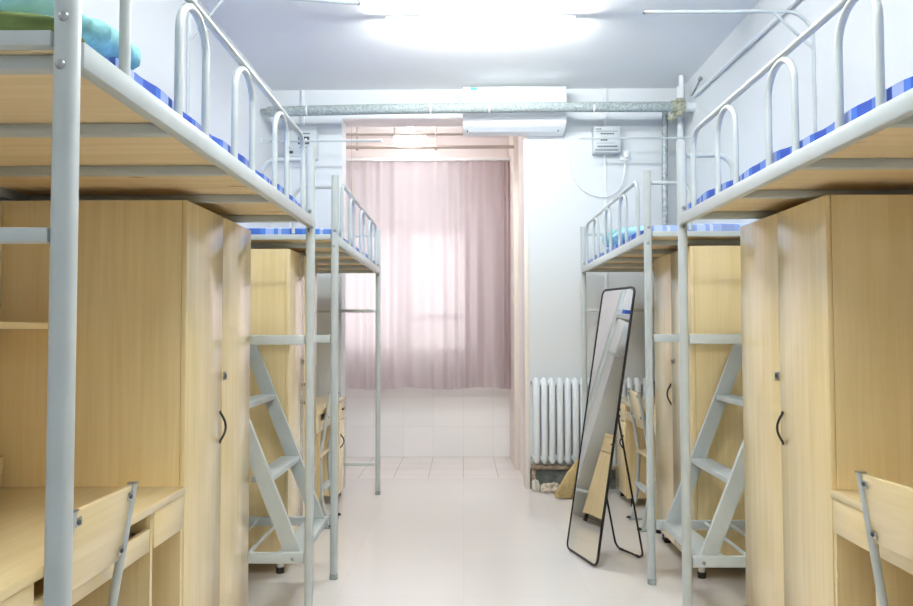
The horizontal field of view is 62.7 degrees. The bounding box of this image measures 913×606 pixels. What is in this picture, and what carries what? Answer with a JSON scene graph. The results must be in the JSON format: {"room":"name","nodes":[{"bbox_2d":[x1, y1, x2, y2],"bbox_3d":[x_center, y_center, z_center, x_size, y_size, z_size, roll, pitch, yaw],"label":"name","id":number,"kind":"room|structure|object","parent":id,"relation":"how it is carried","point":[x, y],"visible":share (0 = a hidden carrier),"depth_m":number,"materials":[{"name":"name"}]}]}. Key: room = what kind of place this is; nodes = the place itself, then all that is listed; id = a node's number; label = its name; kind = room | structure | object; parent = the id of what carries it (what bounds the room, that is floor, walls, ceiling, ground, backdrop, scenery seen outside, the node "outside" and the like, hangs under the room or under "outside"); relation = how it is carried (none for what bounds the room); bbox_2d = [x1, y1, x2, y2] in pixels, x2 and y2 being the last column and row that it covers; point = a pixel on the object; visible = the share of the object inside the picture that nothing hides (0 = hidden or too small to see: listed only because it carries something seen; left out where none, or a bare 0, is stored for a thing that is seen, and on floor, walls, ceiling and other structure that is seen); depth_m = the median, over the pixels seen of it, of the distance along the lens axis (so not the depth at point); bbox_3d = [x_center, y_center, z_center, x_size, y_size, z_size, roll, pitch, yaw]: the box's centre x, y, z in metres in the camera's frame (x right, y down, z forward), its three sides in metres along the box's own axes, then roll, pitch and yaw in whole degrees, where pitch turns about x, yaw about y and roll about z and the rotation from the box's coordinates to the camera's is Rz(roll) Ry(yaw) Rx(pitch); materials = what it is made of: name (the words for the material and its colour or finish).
{"room":"dormitory room","nodes":[
{"label":"dormitory room","id":0,"kind":"room"},
{"bbox_2d":[0,0,271,227],"bbox_3d":[-1.587,-0.235,3.150,0.120,3.220,8.850,0,-2,0],"label":"wall","id":1,"kind":"structure","parent":0,"point":[152,21],"depth_m":4.38,"materials":[{"name":"white paint"}]},
{"bbox_2d":[260,138,382,143],"bbox_3d":[-1.036,-1.244,5.761,0.940,0.044,0.044,0,-2,0],"label":"rod","id":2,"kind":"object","parent":1,"relation":"attached to","point":[261,139],"visible":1,"depth_m":5.75,"materials":[{"name":"metal"}]},
{"bbox_2d":[345,387,509,456],"bbox_3d":[-0.309,1.046,7.579,2.353,0.990,0.120,0,-2,0],"label":"tiled wall","id":3,"kind":"structure","parent":0,"point":[475,421],"depth_m":7.51,"materials":[{"name":"tile"}]},
{"bbox_2d":[346,137,507,157],"bbox_3d":[-0.312,-0.563,7.640,2.353,2.230,0.120,0,-2,0],"label":"window","id":4,"kind":"structure","parent":3,"relation":"in","point":[361,153],"depth_m":7.62,"materials":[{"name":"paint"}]},
{"bbox_2d":[345,157,510,389],"bbox_3d":[-0.424,-0.287,7.423,1.925,2.267,0.294,0,-2,0],"label":"curtain","id":5,"kind":"object","parent":4,"relation":"hanging from","point":[444,222],"visible":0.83,"depth_m":7.32,"materials":[{"name":"fabric"}]},
{"bbox_2d":[271,88,676,467],"bbox_3d":[0.225,-0.125,6.162,3.451,3.220,0.250,0,-2,0],"label":"wall","id":6,"kind":"structure","parent":0,"point":[558,208],"depth_m":6.06,"materials":[{"name":"white paint"}]},
{"bbox_2d":[289,162,291,227],"bbox_3d":[-1.342,0.133,6.032,0.016,2.698,0.016,0,-2,0],"label":"conduit","id":7,"kind":"object","parent":6,"relation":"attached to","point":[290,163],"visible":0.02,"depth_m":6.07,"materials":[{"name":"white plastic"}]},
{"bbox_2d":[288,90,317,159],"bbox_3d":[-1.247,-1.444,6.049,0.250,0.575,0.100,0,-2,0],"label":"meter box","id":8,"kind":"object","parent":6,"relation":"attached to","point":[309,132],"visible":0.42,"depth_m":6.00,"materials":[{"name":"grey paint"}]},
{"bbox_2d":[343,118,462,126],"bbox_3d":[-0.192,-1.499,6.225,1.468,0.006,0.240,0,-2,0],"label":"trim","id":9,"kind":"structure","parent":6,"relation":"attached to","point":[350,122],"depth_m":6.22,"materials":[{"name":"white paint"}]},
{"bbox_2d":[463,86,566,136],"bbox_3d":[0.457,-1.532,5.976,0.811,0.353,0.224,0,-2,0],"label":"air conditioner","id":10,"kind":"object","parent":6,"relation":"attached to","point":[522,123],"visible":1,"depth_m":5.87,"materials":[{"name":"white plastic"}]},
{"bbox_2d":[565,136,625,196],"bbox_3d":[1.123,-1.100,6.043,0.488,0.504,0.013,0,-2,3],"label":"power cable","id":11,"kind":"object","parent":10,"relation":"hanging from","point":[565,136],"visible":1,"depth_m":6.03,"materials":[{"name":"white plastic"}]},
{"bbox_2d":[522,136,529,488],"bbox_3d":[0.565,-0.013,6.106,0.036,2.990,0.168,0,-2,0],"label":"trim","id":12,"kind":"structure","parent":6,"relation":"attached to","point":[525,235],"depth_m":6.03,"materials":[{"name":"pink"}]},
{"bbox_2d":[530,468,617,488],"bbox_3d":[1.209,1.394,5.965,1.248,0.165,0.012,0,-2,0],"label":"baseboard","id":13,"kind":"structure","parent":6,"relation":"attached to","point":[543,476],"depth_m":5.96,"materials":[{"name":"concrete"}]},
{"bbox_2d":[530,377,654,463],"bbox_3d":[1.191,0.925,5.933,1.205,0.670,0.110,0,-2,0],"label":"radiator","id":14,"kind":"object","parent":6,"relation":"attached to","point":[547,401],"visible":0.48,"depth_m":5.89,"materials":[{"name":"white metal"}]},
{"bbox_2d":[603,155,607,289],"bbox_3d":[1.201,0.044,6.017,0.024,2.532,0.010,0,-2,0],"label":"conduit","id":15,"kind":"object","parent":6,"relation":"attached to","point":[604,156],"visible":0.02,"depth_m":6.05,"materials":[{"name":"white plastic"}]},
{"bbox_2d":[592,88,620,154],"bbox_3d":[1.202,-1.468,6.029,0.217,0.540,0.098,0,-2,0],"label":"meter box","id":16,"kind":"object","parent":6,"relation":"attached to","point":[599,146],"visible":0.93,"depth_m":5.98,"materials":[{"name":"grey paint"}]},
{"bbox_2d":[620,150,629,159],"bbox_3d":[1.361,-1.193,6.042,0.080,0.080,0.049,0,-2,0],"label":"wall socket","id":17,"kind":"object","parent":6,"relation":"attached to","point":[624,154],"visible":0.88,"depth_m":6.05,"materials":[{"name":"white plastic"}]},
{"bbox_2d":[662,112,667,224],"bbox_3d":[1.660,-0.476,5.958,0.067,2.101,0.048,0,-2,0],"label":"pipe","id":18,"kind":"object","parent":6,"relation":"attached to","point":[664,114],"visible":0.53,"depth_m":5.96,"materials":[{"name":"white metal"}]},
{"bbox_2d":[201,0,759,137],"bbox_3d":[0.135,-1.898,3.198,3.571,0.100,9.090,0,-2,0],"label":"ceiling","id":19,"kind":"structure","parent":0,"point":[291,45],"depth_m":5.16,"materials":[{"name":"white paint"}]},
{"bbox_2d":[351,136,352,194],"bbox_3d":[-0.969,-1.340,6.968,0.015,0.715,0.017,0,-2,0],"label":"pull cord","id":20,"kind":"object","parent":19,"relation":"hanging from","point":[351,136],"visible":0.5,"depth_m":6.95,"materials":[{"name":"beige plastic"}]},
{"bbox_2d":[346,127,462,135],"bbox_3d":[-0.203,-1.591,6.567,1.530,0.254,0.021,0,-2,0],"label":"ceiling pipe","id":21,"kind":"object","parent":19,"relation":"hanging from","point":[394,133],"visible":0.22,"depth_m":6.56,"materials":[{"name":"beige metal"}]},
{"bbox_2d":[394,127,426,144],"bbox_3d":[-0.421,-1.579,6.819,0.296,0.259,0.296,0,-2,0],"label":"ceiling lamp","id":22,"kind":"object","parent":19,"relation":"attached to","point":[403,140],"visible":0.53,"depth_m":6.75,"materials":[{"name":"white plastic"}]},
{"bbox_2d":[346,127,513,150],"bbox_3d":[-0.239,-1.543,6.766,1.514,0.334,0.031,0,-2,0],"label":"rod","id":23,"kind":"object","parent":19,"relation":"hanging from","point":[357,147],"visible":0.91,"depth_m":6.75,"materials":[{"name":"beige metal"}]},
{"bbox_2d":[260,75,695,121],"bbox_3d":[0.158,-1.571,5.776,3.330,0.356,0.121,0,-2,0],"label":"pipe","id":24,"kind":"object","parent":19,"relation":"attached to","point":[677,108],"visible":1,"depth_m":5.73,"materials":[{"name":"white metal"}]},
{"bbox_2d":[677,86,683,140],"bbox_3d":[1.786,-0.137,5.924,0.047,3.180,0.048,0,-2,0],"label":"pipe","id":25,"kind":"object","parent":24,"relation":"attached to","point":[680,127],"visible":0.14,"depth_m":5.95,"materials":[{"name":"white"}]},
{"bbox_2d":[383,15,578,32],"bbox_3d":[0.151,-1.744,4.688,1.220,0.094,0.044,0,-2,0],"label":"tube light","id":26,"kind":"object","parent":19,"relation":"attached to","point":[459,19],"visible":1,"depth_m":4.67,"materials":[{"name":"white plastic"}]},
{"bbox_2d":[383,20,386,32],"bbox_3d":[-0.447,-1.730,4.693,0.025,0.070,0.034,0,-2,0],"label":"socket","id":27,"kind":"object","parent":26,"relation":"attached to","point":[384,21],"depth_m":4.68,"materials":[{"name":"white plastic"}]},
{"bbox_2d":[574,19,578,31],"bbox_3d":[0.748,-1.733,4.683,0.025,0.070,0.034,0,-2,0],"label":"socket","id":28,"kind":"object","parent":26,"relation":"attached to","point":[576,21],"depth_m":4.67,"materials":[{"name":"white plastic"}]},
{"bbox_2d":[248,457,745,605],"bbox_3d":[0.143,1.419,3.072,3.571,0.100,9.090,0,-2,0],"label":"floor","id":29,"kind":"structure","parent":0,"point":[419,541],"depth_m":4.23,"materials":[{"name":"tile"}]},
{"bbox_2d":[0,487,184,605],"bbox_3d":[-1.188,0.949,1.823,0.669,0.752,1.210,0,-2,0],"label":"desk","id":30,"kind":"object","parent":29,"relation":"on","point":[152,570],"visible":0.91,"depth_m":2.17,"materials":[{"name":"brown wood"}]},
{"bbox_2d":[0,202,48,486],"bbox_3d":[-1.392,0.109,1.855,0.270,0.927,1.192,0,-2,0],"label":"hutch","id":31,"kind":"object","parent":30,"relation":"on","point":[3,325],"visible":0.71,"depth_m":2.29,"materials":[{"name":"brown wood"}]},
{"bbox_2d":[34,529,149,605],"bbox_3d":[-1.069,0.676,1.881,0.356,0.064,0.584,0,-2,0],"label":"keyboard tray","id":32,"kind":"object","parent":30,"relation":"on","point":[138,546],"depth_m":1.92,"materials":[{"name":"brown wood"}]},
{"bbox_2d":[72,481,138,605],"bbox_3d":[-1.038,0.887,1.755,0.463,0.869,0.333,0,-2,0],"label":"chair","id":33,"kind":"object","parent":29,"relation":"on","point":[101,527],"visible":0.71,"depth_m":1.79,"materials":[{"name":"wood"}]},
{"bbox_2d":[0,200,250,605],"bbox_3d":[-1.184,0.519,2.808,0.662,1.686,0.739,0,-2,0],"label":"wardrobe","id":34,"kind":"object","parent":29,"relation":"on","point":[162,389],"visible":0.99,"depth_m":2.46,"materials":[{"name":"brown wood"}]},
{"bbox_2d":[0,0,315,605],"bbox_3d":[-1.074,0.309,2.227,0.909,2.060,2.044,0,-2,0],"label":"bed","id":35,"kind":"object","parent":29,"relation":"on","point":[75,125],"visible":0.89,"depth_m":1.71,"materials":[{"name":"metal"}]},
{"bbox_2d":[0,11,84,42],"bbox_3d":[-1.021,-0.478,1.335,0.687,0.072,0.115,0,-2,0],"label":"folded blanket","id":36,"kind":"object","parent":35,"relation":"on","point":[8,20],"visible":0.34,"depth_m":1.28,"materials":[{"name":"green fabric"}]},
{"bbox_2d":[0,0,53,16],"bbox_3d":[-1.069,-0.560,1.427,0.678,0.100,0.151,0,-2,0],"label":"pillow","id":37,"kind":"object","parent":36,"relation":"on","point":[43,7],"visible":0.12,"depth_m":1.37,"materials":[{"name":"blue fabric"}]},
{"bbox_2d":[104,57,305,210],"bbox_3d":[-1.075,-0.433,2.341,0.842,0.063,1.767,0,-2,0],"label":"mattress","id":38,"kind":"object","parent":35,"relation":"on","point":[151,88],"visible":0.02,"depth_m":1.75,"materials":[{"name":"blue fabric"}]},
{"bbox_2d":[81,14,140,69],"bbox_3d":[-0.916,-0.551,1.619,0.428,0.122,0.219,0,-2,0],"label":"quilt","id":39,"kind":"object","parent":38,"relation":"on","point":[103,38],"visible":0.21,"depth_m":1.54,"materials":[{"name":"teal fabric"}]},
{"bbox_2d":[186,0,360,115],"bbox_3d":[-0.795,-0.864,3.251,0.758,0.992,0.019,0,-2,0],"label":"rod","id":40,"kind":"object","parent":35,"relation":"attached to","point":[188,39],"visible":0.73,"depth_m":3.26,"materials":[{"name":"metal"}]},
{"bbox_2d":[248,335,329,563],"bbox_3d":[-1.062,0.637,3.525,0.824,0.968,0.651,0,-2,0],"label":"ladder","id":41,"kind":"object","parent":35,"relation":"attached to","point":[265,475],"visible":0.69,"depth_m":3.50,"materials":[{"name":"metal"}]},
{"bbox_2d":[248,249,316,573],"bbox_3d":[-1.171,0.574,4.256,0.662,1.686,0.739,0,-2,0],"label":"wardrobe","id":42,"kind":"object","parent":29,"relation":"on","point":[278,276],"visible":0.32,"depth_m":3.91,"materials":[{"name":"brown wood"}]},
{"bbox_2d":[251,175,380,579],"bbox_3d":[-1.051,0.408,4.830,0.909,2.060,2.014,0,-2,0],"label":"bed","id":43,"kind":"object","parent":29,"relation":"on","point":[333,255],"visible":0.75,"depth_m":4.03,"materials":[{"name":"metal"}]},
{"bbox_2d":[247,228,373,262],"bbox_3d":[-1.053,-0.337,4.862,0.842,0.063,1.907,0,-2,0],"label":"mattress","id":44,"kind":"object","parent":43,"relation":"on","point":[254,231],"visible":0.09,"depth_m":3.91,"materials":[{"name":"blue fabric"}]},
{"bbox_2d":[320,388,340,528],"bbox_3d":[-1.015,1.008,4.942,0.463,0.869,0.333,0,-2,0],"label":"chair","id":45,"kind":"object","parent":29,"relation":"on","point":[324,486],"visible":0.39,"depth_m":4.79,"materials":[{"name":"metal"}]},
{"bbox_2d":[316,397,345,502],"bbox_3d":[-1.159,1.076,5.191,0.669,0.752,1.180,0,-2,0],"label":"desk","id":46,"kind":"object","parent":29,"relation":"on","point":[321,402],"visible":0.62,"depth_m":5.46,"materials":[{"name":"brown wood"}]},
{"bbox_2d":[321,413,330,430],"bbox_3d":[-1.041,0.799,5.121,0.356,0.064,0.676,0,-2,0],"label":"keyboard tray","id":47,"kind":"object","parent":46,"relation":"on","point":[322,415],"depth_m":5.06,"materials":[{"name":"wood"}]},
{"bbox_2d":[532,479,539,491],"bbox_3d":[0.620,1.429,5.873,0.058,0.107,0.065,1,-2,-28],"label":"chunk","id":48,"kind":"object","parent":29,"relation":"on","point":[535,483],"visible":1,"depth_m":5.85,"materials":[{"name":"beige"}]},
{"bbox_2d":[540,482,559,493],"bbox_3d":[0.738,1.438,5.830,0.172,0.095,0.118,0,-2,0],"label":"rag","id":49,"kind":"object","parent":29,"relation":"on","point":[552,488],"visible":0.8,"depth_m":5.79,"materials":[{"name":"beige fabric"}]},
{"bbox_2d":[554,457,578,498],"bbox_3d":[0.914,1.062,5.648,0.364,0.800,0.102,0,-2,-4],"label":"broom","id":50,"kind":"object","parent":29,"relation":"on","point":[566,488],"visible":0.48,"depth_m":5.61,"materials":[{"name":"wicker"}]},
{"bbox_2d":[531,463,615,480],"bbox_3d":[1.171,1.371,5.927,1.166,0.208,0.052,0,-2,0],"label":"rusty pipe","id":51,"kind":"object","parent":29,"relation":"on","point":[534,467],"visible":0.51,"depth_m":5.92,"materials":[{"name":"metal"}]},
{"bbox_2d":[567,286,642,565],"bbox_3d":[0.835,0.661,4.201,0.326,1.498,0.382,1,-2,-16],"label":"mirror","id":52,"kind":"object","parent":29,"relation":"on","point":[601,417],"visible":1,"depth_m":4.17,"materials":[{"name":"black mirror"}]},
{"bbox_2d":[615,396,664,539],"bbox_3d":[1.493,1.068,5.119,0.639,0.752,1.230,0,-2,0],"label":"desk","id":53,"kind":"object","parent":29,"relation":"on","point":[622,483],"visible":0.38,"depth_m":5.36,"materials":[{"name":"brown wood"}]},
{"bbox_2d":[626,411,645,428],"bbox_3d":[1.387,0.790,5.025,0.356,0.064,0.676,0,-2,0],"label":"keyboard tray","id":54,"kind":"object","parent":53,"relation":"on","point":[628,415],"depth_m":5.25,"materials":[{"name":"wood"}]},
{"bbox_2d":[626,388,655,531],"bbox_3d":[1.358,0.999,4.847,0.463,0.869,0.333,0,-2,0],"label":"chair","id":55,"kind":"object","parent":29,"relation":"on","point":[634,398],"visible":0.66,"depth_m":4.91,"materials":[{"name":"wood"}]},
{"bbox_2d":[581,170,739,584],"bbox_3d":[1.385,0.400,4.759,0.861,2.060,2.064,0,-2,0],"label":"bed","id":56,"kind":"object","parent":29,"relation":"on","point":[638,254],"visible":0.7,"depth_m":3.89,"materials":[{"name":"metal"}]},
{"bbox_2d":[588,224,746,262],"bbox_3d":[1.383,-0.346,4.791,0.794,0.063,1.957,0,-2,0],"label":"mattress","id":57,"kind":"object","parent":56,"relation":"on","point":[695,227],"visible":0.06,"depth_m":3.81,"materials":[{"name":"blue fabric"}]},
{"bbox_2d":[602,226,633,247],"bbox_3d":[1.285,-0.445,5.233,0.501,0.172,0.343,0,-2,-11],"label":"pillow","id":58,"kind":"object","parent":57,"relation":"on","point":[615,230],"visible":0.09,"depth_m":5.15,"materials":[{"name":"teal fabric"}]},
{"bbox_2d":[612,226,643,241],"bbox_3d":[1.234,-0.433,4.809,0.448,0.114,0.395,0,-2,0],"label":"quilt","id":59,"kind":"object","parent":57,"relation":"on","point":[632,230],"visible":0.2,"depth_m":4.68,"materials":[{"name":"blue fabric"}]},
{"bbox_2d":[654,246,744,578],"bbox_3d":[1.487,0.564,4.158,0.632,1.686,0.739,0,-2,0],"label":"wardrobe","id":60,"kind":"object","parent":29,"relation":"on","point":[714,272],"visible":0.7,"depth_m":3.81,"materials":[{"name":"brown wood"}]},
{"bbox_2d":[676,0,912,605],"bbox_3d":[1.362,0.301,2.155,0.861,2.060,2.044,0,-2,0],"label":"bed","id":61,"kind":"object","parent":29,"relation":"on","point":[872,153],"visible":0.88,"depth_m":2.35,"materials":[{"name":"metal"}]},
{"bbox_2d":[655,334,745,567],"bbox_3d":[1.374,0.628,3.441,0.776,0.968,0.627,0,-2,0],"label":"ladder","id":62,"kind":"object","parent":61,"relation":"attached to","point":[706,553],"visible":0.64,"depth_m":3.50,"materials":[{"name":"metal"}]},
{"bbox_2d":[642,9,816,133],"bbox_3d":[1.160,-0.814,3.181,0.732,0.877,0.019,0,-2,0],"label":"rod","id":63,"kind":"object","parent":61,"relation":"attached to","point":[812,46],"visible":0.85,"depth_m":3.19,"materials":[{"name":"metal"}]},
{"bbox_2d":[687,76,912,208],"bbox_3d":[1.361,-0.444,2.184,0.794,0.063,1.937,0,-2,0],"label":"mattress","id":64,"kind":"object","parent":61,"relation":"on","point":[904,85],"visible":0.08,"depth_m":1.96,"materials":[{"name":"blue fabric"}]},
{"bbox_2d":[740,195,912,605],"bbox_3d":[1.474,0.510,2.734,0.632,1.686,0.739,0,-2,0],"label":"wardrobe","id":65,"kind":"object","parent":29,"relation":"on","point":[827,280],"visible":1,"depth_m":2.44,"materials":[{"name":"brown wood"}]},
{"bbox_2d":[831,490,912,605],"bbox_3d":[1.464,0.940,1.749,0.639,0.752,1.210,0,-2,0],"label":"desk","id":66,"kind":"object","parent":29,"relation":"on","point":[855,585],"visible":0.56,"depth_m":2.32,"materials":[{"name":"brown wood"}]},
{"bbox_2d":[879,545,912,574],"bbox_3d":[1.359,0.668,1.809,0.356,0.064,0.584,0,-2,0],"label":"keyboard tray","id":67,"kind":"object","parent":66,"relation":"on","point":[886,555],"depth_m":2.02,"materials":[{"name":"brown wood"}]},
{"bbox_2d":[854,470,912,605],"bbox_3d":[1.324,0.887,1.896,0.464,0.869,0.334,0,-2,-4],"label":"chair","id":68,"kind":"object","parent":29,"relation":"on","point":[887,506],"visible":1,"depth_m":1.96,"materials":[{"name":"wood"}]},
{"bbox_2d":[518,136,523,477],"bbox_3d":[0.715,-0.097,6.918,0.288,3.220,1.270,0,-2,0],"label":"wall","id":69,"kind":"structure","parent":0,"point":[519,137],"depth_m":6.63,"materials":[{"name":"white paint"}]},
{"bbox_2d":[508,136,519,469],"bbox_3d":[0.554,-0.086,7.194,0.055,3.220,0.720,0,-2,0],"label":"trim","id":70,"kind":"structure","parent":69,"relation":"attached to","point":[512,140],"depth_m":6.87,"materials":[{"name":"beige"}]},
{"bbox_2d":[683,0,912,224],"bbox_3d":[1.858,-0.273,2.361,0.120,3.220,7.330,0,-2,0],"label":"wall","id":71,"kind":"structure","parent":0,"point":[858,38],"depth_m":4.17,"materials":[{"name":"white paint"}]},
{"bbox_2d":[578,137,691,139],"bbox_3d":[1.378,-1.262,5.740,0.891,0.044,0.044,0,-2,0],"label":"rod","id":72,"kind":"object","parent":71,"relation":"attached to","point":[579,138],"visible":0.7,"depth_m":5.73,"materials":[{"name":"metal"}]},
{"bbox_2d":[691,0,798,98],"bbox_3d":[1.763,-1.648,3.130,0.046,0.192,5.160,0,-2,0],"label":"pipe","id":73,"kind":"object","parent":71,"relation":"attached to","point":[791,4],"visible":1,"depth_m":4.71,"materials":[{"name":"white metal"}]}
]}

